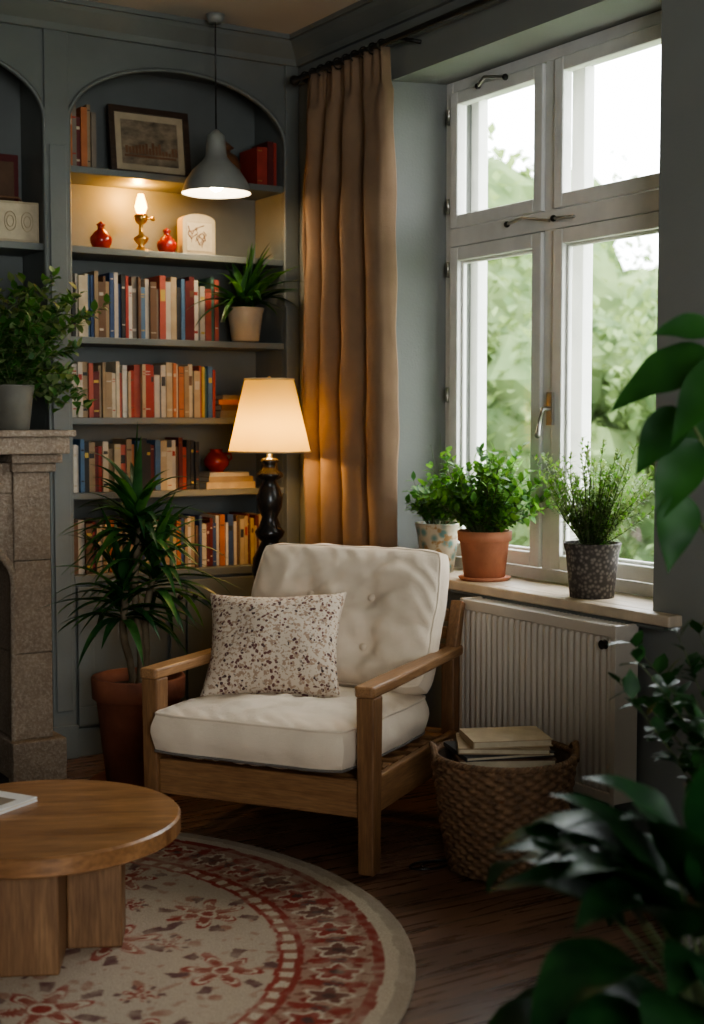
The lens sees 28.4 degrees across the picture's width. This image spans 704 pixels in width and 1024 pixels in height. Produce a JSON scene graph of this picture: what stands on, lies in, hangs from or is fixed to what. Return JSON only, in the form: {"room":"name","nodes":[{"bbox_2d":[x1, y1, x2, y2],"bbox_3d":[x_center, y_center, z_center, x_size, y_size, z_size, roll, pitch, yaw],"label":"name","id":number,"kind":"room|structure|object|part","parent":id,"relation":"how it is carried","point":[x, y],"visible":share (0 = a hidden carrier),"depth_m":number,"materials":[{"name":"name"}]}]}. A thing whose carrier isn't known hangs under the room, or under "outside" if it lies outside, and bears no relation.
{"room":"living room","nodes":[
{"label":"living room","id":0,"kind":"room"},
{"bbox_2d":[87,0,359,33],"bbox_3d":[-0.368,-1.859,2.183,5.200,0.100,7.500,-2,4,-32],"label":"ceiling","id":1,"kind":"structure","parent":0,"point":[281,16],"depth_m":5.63,"materials":[{"name":"paint"}]},
{"bbox_2d":[181,12,250,198],"bbox_3d":[-0.562,-1.682,5.742,0.290,0.725,0.290,-2,4,-32],"label":"pendant lamp","id":2,"kind":"object","parent":1,"relation":"hanging from","point":[215,176],"visible":1,"depth_m":5.71,"materials":[{"name":"grey metal"}]},
{"bbox_3d":[-0.562,-1.365,5.763,0.072,0.072,0.072,-2,4,-32],"label":"bulb","id":3,"kind":"part","parent":2,"relation":"part of","materials":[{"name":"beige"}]},
{"bbox_2d":[67,754,699,1023],"bbox_3d":[-0.368,1.294,2.393,5.200,0.100,7.500,-2,4,-32],"label":"floor","id":4,"kind":"structure","parent":0,"point":[475,950],"depth_m":4.04,"materials":[{"name":"brown wood"}]},
{"bbox_2d":[0,430,75,783],"bbox_3d":[-1.868,0.386,5.047,1.705,1.360,0.365,-2,4,-32],"label":"stone fireplace","id":5,"kind":"object","parent":4,"relation":"on","point":[30,749],"visible":0.99,"depth_m":5.35,"materials":[{"name":"stone"}]},
{"bbox_2d":[0,265,110,429],"bbox_3d":[-1.282,-0.629,5.303,0.730,0.631,0.686,-1,4,-10],"label":"potted plant","id":6,"kind":"object","parent":5,"relation":"on","point":[25,339],"visible":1,"depth_m":5.25,"materials":[{"name":"plant"}]},
{"bbox_2d":[38,422,240,786],"bbox_3d":[-0.818,0.355,5.263,0.717,1.394,0.698,-2,4,-32],"label":"dracaena","id":7,"kind":"object","parent":4,"relation":"on","point":[117,693],"visible":0.95,"depth_m":5.20,"materials":[{"name":"plant"}]},
{"bbox_2d":[0,23,299,758],"bbox_3d":[-2.299,-0.430,5.118,4.685,2.980,0.338,-2,4,-32],"label":"built-in bookcase","id":8,"kind":"object","parent":4,"relation":"on","point":[44,73],"visible":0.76,"depth_m":5.99,"materials":[{"name":"green paint"}]},
{"bbox_2d":[0,154,18,200],"bbox_3d":[-1.490,-1.280,5.708,0.240,0.380,0.044,-2,4,-32],"label":"framed picture","id":9,"kind":"object","parent":8,"relation":"on","point":[9,186],"visible":0.45,"depth_m":5.72,"materials":[{"name":"wood"}]},
{"bbox_2d":[0,195,38,242],"bbox_3d":[-1.438,-1.180,5.603,0.320,0.195,0.148,-2,4,-32],"label":"box","id":10,"kind":"object","parent":8,"relation":"on","point":[19,221],"visible":0.99,"depth_m":5.59,"materials":[{"name":"plastic"}]},
{"bbox_2d":[70,104,96,167],"bbox_3d":[-1.149,-1.545,5.756,0.127,0.258,0.188,-2,4,-32],"label":"books","id":11,"kind":"object","parent":8,"relation":"on","point":[82,122],"visible":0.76,"depth_m":5.70,"materials":[{"name":"paper"}]},
{"bbox_2d":[90,221,111,247],"bbox_3d":[-1.052,-1.158,5.826,0.092,0.120,0.092,-2,4,-32],"label":"vase","id":12,"kind":"object","parent":8,"relation":"in","point":[100,237],"visible":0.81,"depth_m":5.80,"materials":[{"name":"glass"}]},
{"bbox_2d":[73,437,198,492],"bbox_3d":[-0.953,-0.206,5.966,0.569,0.224,0.186,-2,4,-32],"label":"books","id":13,"kind":"object","parent":8,"relation":"in","point":[178,456],"visible":0.78,"depth_m":5.91,"materials":[{"name":"paper"}]},
{"bbox_2d":[72,361,215,417],"bbox_3d":[-0.918,-0.523,5.965,0.649,0.234,0.183,-2,4,-32],"label":"books","id":14,"kind":"object","parent":8,"relation":"in","point":[157,390],"visible":0.96,"depth_m":5.91,"materials":[{"name":"paper"}]},
{"bbox_2d":[133,194,154,250],"bbox_3d":[-0.901,-1.230,5.939,0.104,0.250,0.104,1,4,13],"label":"oil lamp","id":15,"kind":"object","parent":8,"relation":"on","point":[140,218],"visible":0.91,"depth_m":5.92,"materials":[{"name":"gold metal"}]},
{"bbox_2d":[71,271,218,340],"bbox_3d":[-0.911,-0.874,5.948,0.668,0.273,0.187,-2,4,-32],"label":"books","id":16,"kind":"object","parent":8,"relation":"in","point":[156,307],"visible":0.83,"depth_m":5.88,"materials":[{"name":"paper"}]},
{"bbox_2d":[106,104,190,176],"bbox_3d":[-0.870,-1.583,5.979,0.370,0.300,0.056,-2,4,-32],"label":"framed print","id":17,"kind":"object","parent":8,"relation":"on","point":[145,140],"visible":0.96,"depth_m":5.97,"materials":[{"name":"beige paper"}]},
{"bbox_2d":[157,228,176,251],"bbox_3d":[-0.797,-1.165,5.984,0.087,0.114,0.087,-2,4,-32],"label":"vase","id":18,"kind":"object","parent":8,"relation":"in","point":[166,243],"visible":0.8,"depth_m":5.96,"materials":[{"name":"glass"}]},
{"bbox_2d":[74,512,261,573],"bbox_3d":[-0.812,0.127,6.075,0.899,0.225,0.187,-2,4,-32],"label":"books","id":19,"kind":"object","parent":8,"relation":"in","point":[233,535],"visible":0.54,"depth_m":6.09,"materials":[{"name":"paper"}]},
{"bbox_2d":[177,214,214,254],"bbox_3d":[-0.676,-1.203,6.052,0.156,0.180,0.064,-2,4,-32],"label":"decorative plaque","id":20,"kind":"object","parent":8,"relation":"on","point":[195,232],"visible":0.98,"depth_m":6.03,"materials":[{"name":"ceramic"}]},
{"bbox_2d":[199,471,255,488],"bbox_3d":[-0.576,-0.144,6.189,0.240,0.071,0.170,-2,4,-32],"label":"book stack","id":21,"kind":"object","parent":8,"relation":"in","point":[225,479],"visible":0.84,"depth_m":6.12,"materials":[{"name":"paper"}]},
{"bbox_2d":[203,449,231,471],"bbox_3d":[-0.601,-0.229,6.168,0.116,0.100,0.116,1,4,13],"label":"teapot","id":22,"kind":"object","parent":21,"relation":"on","point":[216,460],"visible":0.99,"depth_m":6.13,"materials":[{"name":"red ceramic"}]},
{"bbox_2d":[215,395,240,417],"bbox_3d":[-0.563,-0.469,6.176,0.143,0.098,0.180,-2,4,-32],"label":"book stack","id":23,"kind":"object","parent":8,"relation":"in","point":[226,405],"visible":0.62,"depth_m":6.10,"materials":[{"name":"paper"}]},
{"bbox_2d":[225,141,240,169],"bbox_3d":[-0.571,-1.542,6.146,0.160,0.200,0.160,-2,4,-32],"label":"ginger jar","id":24,"kind":"object","parent":8,"relation":"on","point":[231,157],"visible":0.21,"depth_m":6.11,"materials":[{"name":"brown ceramic"}]},
{"bbox_2d":[187,244,302,341],"bbox_3d":[-0.461,-0.958,6.036,0.545,0.428,0.476,-2,4,-32],"label":"spider plant","id":25,"kind":"object","parent":8,"relation":"on","point":[245,319],"visible":0.97,"depth_m":6.04,"materials":[{"name":"green plant"}]},
{"bbox_2d":[240,141,276,185],"bbox_3d":[-0.418,-1.542,6.202,0.099,0.194,0.167,-2,4,-32],"label":"books","id":26,"kind":"object","parent":8,"relation":"on","point":[258,164],"visible":0.84,"depth_m":6.15,"materials":[{"name":"paper"}]},
{"bbox_2d":[0,832,415,1023],"bbox_3d":[-1.057,1.160,3.583,2.499,0.010,2.499,3,5,41],"label":"round rug","id":27,"kind":"object","parent":4,"relation":"on","point":[218,931],"visible":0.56,"depth_m":3.61,"materials":[{"name":"beige carpet"}]},
{"bbox_2d":[0,779,180,976],"bbox_3d":[-0.832,0.976,3.711,0.748,0.340,0.748,0,4,-6],"label":"coffee table","id":28,"kind":"object","parent":27,"relation":"on","point":[64,854],"visible":0.98,"depth_m":3.56,"materials":[{"name":"brown wood"}]},
{"bbox_2d":[0,791,36,814],"bbox_3d":[-1.034,0.795,3.750,0.220,0.014,0.300,2,4,28],"label":"magazine","id":29,"kind":"object","parent":28,"relation":"on","point":[9,801],"visible":1,"depth_m":3.79,"materials":[{"name":"paper"}]},
{"bbox_2d":[140,543,464,876],"bbox_3d":[-0.143,0.615,4.733,0.836,0.946,0.970,2,4,24],"label":"armchair","id":30,"kind":"object","parent":4,"relation":"on","point":[316,680],"visible":0.99,"depth_m":4.67,"materials":[{"name":"white fabric"}]},
{"bbox_2d":[199,592,345,697],"bbox_3d":[-0.270,0.461,4.799,0.487,0.408,0.186,-1,-30,7],"label":"pillow","id":31,"kind":"object","parent":30,"relation":"on","point":[290,647],"depth_m":4.72,"materials":[{"name":"beige fabric"}]},
{"bbox_2d":[150,686,428,772],"bbox_3d":[-0.191,0.705,4.654,0.737,0.208,0.775,2,3,24],"label":"seat cushion","id":32,"kind":"object","parent":30,"relation":"on","point":[225,729],"depth_m":4.41,"materials":[{"name":"fabric"}]},
{"bbox_2d":[251,543,449,694],"bbox_3d":[-0.026,0.379,5.017,0.759,0.546,0.220,2,-20,24],"label":"cushion","id":33,"kind":"object","parent":30,"relation":"on","point":[394,613],"depth_m":4.89,"materials":[{"name":"fabric"}]},
{"bbox_2d":[409,859,447,870],"bbox_3d":[0.244,1.106,4.364,0.142,0.011,0.087,-2,4,-32],"label":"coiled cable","id":34,"kind":"object","parent":4,"relation":"on","point":[424,862],"visible":0.92,"depth_m":4.35,"materials":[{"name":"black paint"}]},
{"bbox_2d":[429,726,579,882],"bbox_3d":[0.474,0.901,4.352,0.469,0.417,0.469,-2,4,-32],"label":"wicker basket","id":35,"kind":"object","parent":4,"relation":"on","point":[490,783],"visible":0.83,"depth_m":4.21,"materials":[{"name":"wicker"}]},
{"bbox_2d":[444,726,556,767],"bbox_3d":[0.461,0.735,4.351,0.325,0.086,0.263,0,4,-6],"label":"books","id":36,"kind":"object","parent":35,"relation":"on","point":[517,746],"depth_m":4.26,"materials":[{"name":"paper"}]},
{"bbox_2d":[486,763,703,1023],"bbox_3d":[0.600,0.801,2.362,0.864,0.888,0.911,0,4,0],"label":"plant","id":37,"kind":"object","parent":4,"relation":"on","point":[595,855],"visible":1,"depth_m":2.27,"materials":[{"name":"plant"}]},
{"bbox_2d":[607,617,703,792],"bbox_3d":[0.954,0.708,3.167,0.777,0.968,0.596,-1,4,-11],"label":"plant","id":38,"kind":"object","parent":4,"relation":"on","point":[665,728],"visible":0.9,"depth_m":3.16,"materials":[{"name":"plant"}]},
{"bbox_2d":[608,313,703,1005],"bbox_3d":[0.892,0.376,2.928,0.574,1.661,0.525,2,5,33],"label":"rubber plant","id":39,"kind":"object","parent":4,"relation":"on","point":[673,436],"visible":0.75,"depth_m":2.85,"materials":[{"name":"plant"}]},
{"bbox_3d":[-0.338,0.707,5.757,0.410,0.614,0.410,-2,4,-32],"label":"side table","id":40,"kind":"object","parent":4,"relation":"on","visible":0},
{"bbox_2d":[227,376,310,579],"bbox_3d":[-0.338,-0.077,5.705,0.343,0.956,0.344,-2,4,-32],"label":"table lamp","id":41,"kind":"object","parent":40,"relation":"on","point":[269,419],"visible":0.85,"depth_m":5.59,"materials":[{"name":"black paint"}]},
{"bbox_3d":[-0.338,-0.394,5.684,0.336,0.295,0.336,-2,4,-32],"label":"lampshade","id":42,"kind":"part","parent":41,"relation":"part of","materials":[{"name":"fabric"}]},
{"bbox_2d":[296,0,506,85],"bbox_3d":[1.585,-1.703,3.201,0.020,0.035,6.950,-2,4,-32],"label":"curtain rod","id":43,"kind":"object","parent":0,"point":[495,2],"depth_m":5.17,"materials":[{"name":"black metal"}]},
{"bbox_2d":[298,0,703,828],"bbox_3d":[1.711,-0.362,3.486,0.400,3.060,7.350,-2,4,-32],"label":"wall","id":44,"kind":"structure","parent":0,"point":[508,31],"depth_m":5.00,"materials":[{"name":"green paint"}]},
{"bbox_2d":[0,0,299,67],"bbox_3d":[-2.208,-1.932,4.867,4.700,0.110,0.100,-2,4,-32],"label":"crown molding","id":45,"kind":"structure","parent":44,"relation":"attached to","point":[79,17],"depth_m":5.71,"materials":[{"name":"grey paint"}]},
{"bbox_2d":[289,0,454,67],"bbox_3d":[1.551,-1.819,3.172,0.100,0.110,6.950,-2,4,-32],"label":"trim","id":46,"kind":"structure","parent":44,"relation":"attached to","point":[361,20],"depth_m":5.65,"materials":[{"name":"grey paint"}]},
{"bbox_3d":[1.551,-1.819,3.172,0.100,0.110,6.950,-2,4,-32],"label":"cornice","id":47,"kind":"part","parent":46,"relation":"part of","materials":[{"name":"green paint"}]},
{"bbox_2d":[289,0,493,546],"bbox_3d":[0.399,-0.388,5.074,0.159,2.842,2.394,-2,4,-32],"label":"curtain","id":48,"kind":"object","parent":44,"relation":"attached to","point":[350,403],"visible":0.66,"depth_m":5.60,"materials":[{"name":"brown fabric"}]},
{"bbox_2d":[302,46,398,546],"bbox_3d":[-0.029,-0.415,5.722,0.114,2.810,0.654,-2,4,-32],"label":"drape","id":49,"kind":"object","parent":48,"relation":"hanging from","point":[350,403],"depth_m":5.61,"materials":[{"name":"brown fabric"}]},
{"bbox_2d":[392,763,650,833],"bbox_3d":[1.589,1.113,3.384,0.018,0.130,6.940,-2,4,-32],"label":"baseboard","id":50,"kind":"structure","parent":44,"relation":"attached to","point":[641,825],"depth_m":4.44,"materials":[{"name":"green paint"}]},
{"bbox_2d":[459,596,637,806],"bbox_3d":[0.655,0.708,4.735,0.154,0.757,0.820,-2,4,-32],"label":"radiator","id":51,"kind":"object","parent":44,"relation":"attached to","point":[521,665],"visible":0.84,"depth_m":4.59,"materials":[{"name":"metal"}]},
{"bbox_2d":[445,24,660,582],"bbox_3d":[0.736,-0.714,5.041,0.103,1.856,1.345,-2,4,-32],"label":"sash","id":52,"kind":"object","parent":44,"relation":"attached to","point":[564,239],"depth_m":5.09,"materials":[{"name":"white paint"}]},
{"bbox_3d":[0.572,-0.763,5.260,0.058,1.786,0.796,-2,4,-32],"label":"hardware","id":53,"kind":"part","parent":52,"relation":"part of","materials":[{"name":"white wood"}]},
{"bbox_2d":[445,10,661,596],"bbox_3d":[0.783,-0.710,5.066,0.082,1.945,1.437,-2,4,-32],"label":"frame","id":54,"kind":"object","parent":44,"relation":"attached to","point":[644,202],"visible":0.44,"depth_m":5.10,"materials":[{"name":"white paint"}]},
{"bbox_2d":[448,567,681,630],"bbox_3d":[0.660,0.294,5.011,0.290,0.050,1.630,-2,4,-32],"label":"window sill","id":55,"kind":"structure","parent":44,"relation":"attached to","point":[623,608],"depth_m":4.70,"materials":[{"name":"paint"}]},
{"bbox_2d":[401,444,475,572],"bbox_3d":[0.370,-0.035,5.455,0.327,0.548,0.324,-2,4,-32],"label":"potted herb","id":56,"kind":"object","parent":55,"relation":"on","point":[438,534],"visible":0.5,"depth_m":5.43,"materials":[{"name":"plant"}]},
{"bbox_2d":[416,441,561,581],"bbox_3d":[0.534,-0.010,5.227,0.599,0.527,0.546,1,4,15],"label":"potted plant","id":57,"kind":"object","parent":55,"relation":"on","point":[484,544],"visible":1,"depth_m":5.15,"materials":[{"name":"green plant"}]},
{"bbox_2d":[531,437,654,599],"bbox_3d":[0.819,0.020,4.647,0.445,0.544,0.554,1,4,8],"label":"potted plant","id":58,"kind":"object","parent":55,"relation":"on","point":[592,560],"visible":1,"depth_m":4.65,"materials":[{"name":"plant"}]},
{"bbox_2d":[470,43,660,540],"bbox_3d":[0.886,-0.714,5.130,0.050,1.945,1.437,-2,4,-32],"label":"window","id":59,"kind":"structure","parent":44,"relation":"in","point":[583,98],"depth_m":5.18,"materials":[{"name":"white paint"}]},
{"label":"outside","id":60,"kind":"structure","parent":0,"visible":0},
{"bbox_3d":[19.122,0.090,29.577,56.400,0.100,90.000,-2,4,-32],"label":"ground","id":61,"kind":"structure","parent":60,"visible":0},
{"bbox_2d":[486,121,654,594],"bbox_3d":[0.430,-1.232,13.080,3.981,4.737,4.093,-2,4,-32],"label":"tree","id":62,"kind":"object","parent":61,"relation":"on","point":[507,185],"visible":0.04,"depth_m":12.39,"materials":[{"name":"green plant"}]},
{"bbox_2d":[486,275,657,597],"bbox_3d":[2.384,-0.485,12.940,3.254,3.728,3.530,-3,5,-36],"label":"tree","id":63,"kind":"object","parent":61,"relation":"on","point":[501,421],"visible":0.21,"depth_m":12.39,"materials":[{"name":"green plant"}]},
{"bbox_2d":[487,172,657,366],"bbox_3d":[1.269,-1.507,16.107,5.501,5.162,4.805,-2,4,-32],"label":"tree","id":64,"kind":"object","parent":61,"relation":"on","point":[605,279],"visible":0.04,"depth_m":14.48,"materials":[{"name":"green plant"}]},
{"bbox_2d":[506,134,657,278],"bbox_3d":[3.655,-2.303,21.094,5.726,6.087,5.980,-2,4,-29],"label":"tree","id":65,"kind":"object","parent":61,"relation":"on","point":[622,272],"visible":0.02,"depth_m":19.89,"materials":[{"name":"green plant"}]},
{"bbox_2d":[608,235,657,333],"bbox_3d":[4.142,-1.329,16.985,4.949,4.414,4.353,-3,5,-38],"label":"tree","id":66,"kind":"object","parent":61,"relation":"on","point":[636,278],"visible":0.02,"depth_m":17.50,"materials":[{"name":"green plant"}]}
]}

